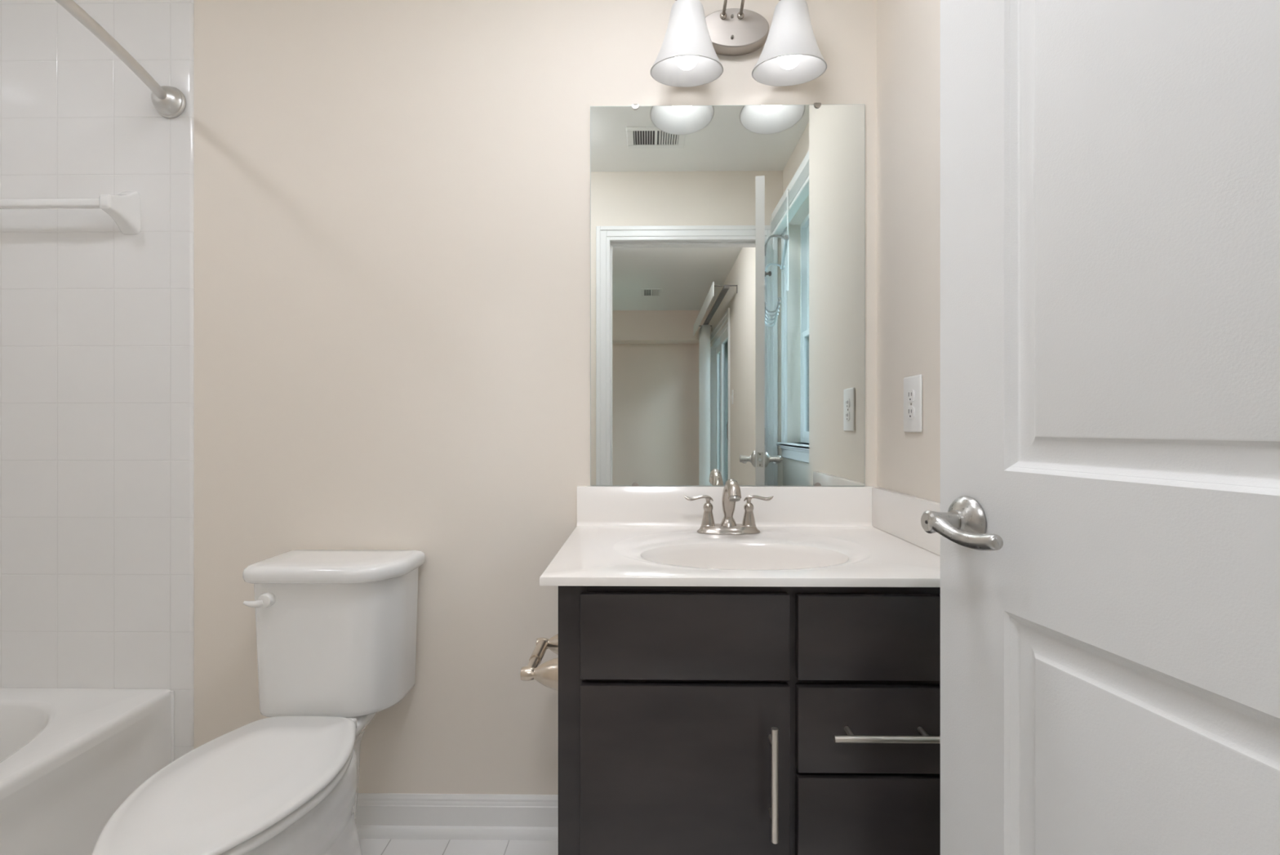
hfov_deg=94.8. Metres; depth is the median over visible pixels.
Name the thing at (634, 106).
mirror clip
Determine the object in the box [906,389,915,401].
receptacle
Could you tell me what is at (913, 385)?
outlet
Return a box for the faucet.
[684,478,773,534]
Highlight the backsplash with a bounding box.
[576,485,879,526]
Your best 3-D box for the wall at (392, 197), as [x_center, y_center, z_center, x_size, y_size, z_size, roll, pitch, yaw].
[-0.646,-0.126,1.655,2.994,2.443,0.120,0,0,1]
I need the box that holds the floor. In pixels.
[359,838,558,854]
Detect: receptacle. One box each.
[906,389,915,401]
[906,405,915,418]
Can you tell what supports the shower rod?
attached to the tiled wall at (97, 320)
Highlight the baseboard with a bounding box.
[355,792,558,839]
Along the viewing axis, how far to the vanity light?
1.47 m
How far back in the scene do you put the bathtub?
1.40 m
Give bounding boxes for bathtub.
[0,687,173,854]
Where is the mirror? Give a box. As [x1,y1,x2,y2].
[590,104,865,485]
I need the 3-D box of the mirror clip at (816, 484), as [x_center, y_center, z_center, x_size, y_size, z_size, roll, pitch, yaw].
[0.474,0.153,1.572,0.019,0.012,0.002,0,0,1]
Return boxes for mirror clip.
[631,103,639,109]
[813,102,821,107]
[813,482,821,486]
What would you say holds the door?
in the wall
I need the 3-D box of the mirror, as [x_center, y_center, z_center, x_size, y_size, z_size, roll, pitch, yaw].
[0.234,-0.353,1.580,0.735,1.020,0.005,0,0,1]
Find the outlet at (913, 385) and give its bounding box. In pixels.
[903,373,922,432]
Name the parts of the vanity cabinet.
false drawer, cabinet door, bar pull, false drawer, drawer, drawer, bar pull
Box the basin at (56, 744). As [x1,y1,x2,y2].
[0,687,171,799]
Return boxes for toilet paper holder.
[520,633,558,690]
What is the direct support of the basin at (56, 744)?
in the bathtub
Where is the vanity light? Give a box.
[650,0,826,87]
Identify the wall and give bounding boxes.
[0,0,194,759]
[194,0,876,794]
[876,0,940,502]
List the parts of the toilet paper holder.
post, post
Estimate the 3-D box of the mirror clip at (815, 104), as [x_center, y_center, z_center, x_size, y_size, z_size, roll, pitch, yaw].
[0.474,-0.860,1.575,0.019,0.013,0.008,0,0,1]
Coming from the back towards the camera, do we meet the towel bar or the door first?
the towel bar
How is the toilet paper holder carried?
attached to the vanity cabinet
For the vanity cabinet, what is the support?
on the floor
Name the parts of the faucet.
lever, handle, spout, handle, lever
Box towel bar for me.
[0,191,140,234]
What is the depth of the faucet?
1.46 m
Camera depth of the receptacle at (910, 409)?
1.35 m
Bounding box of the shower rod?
[54,0,186,118]
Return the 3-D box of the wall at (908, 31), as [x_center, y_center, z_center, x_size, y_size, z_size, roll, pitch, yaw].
[0.678,-0.126,1.239,0.095,2.443,0.676,0,0,1]
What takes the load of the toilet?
on the floor
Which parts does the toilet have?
seat lid, flush lever, seat, bowl, tank lid, tank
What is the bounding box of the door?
[920,0,1279,854]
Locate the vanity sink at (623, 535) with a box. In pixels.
[539,485,940,586]
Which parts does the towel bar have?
rail, post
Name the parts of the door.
lever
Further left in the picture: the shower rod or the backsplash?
the shower rod
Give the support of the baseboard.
attached to the wall at (392, 197)
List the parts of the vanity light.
bulb, lamp shade, arm, arm, lamp shade, bulb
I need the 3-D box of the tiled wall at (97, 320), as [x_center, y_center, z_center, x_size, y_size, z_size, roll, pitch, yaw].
[-1.629,-0.126,1.604,0.829,2.443,0.008,0,0,1]
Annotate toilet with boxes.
[92,549,425,854]
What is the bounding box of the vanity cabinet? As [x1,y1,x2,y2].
[558,585,940,854]
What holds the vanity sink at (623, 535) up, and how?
in the vanity cabinet
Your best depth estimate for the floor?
1.54 m

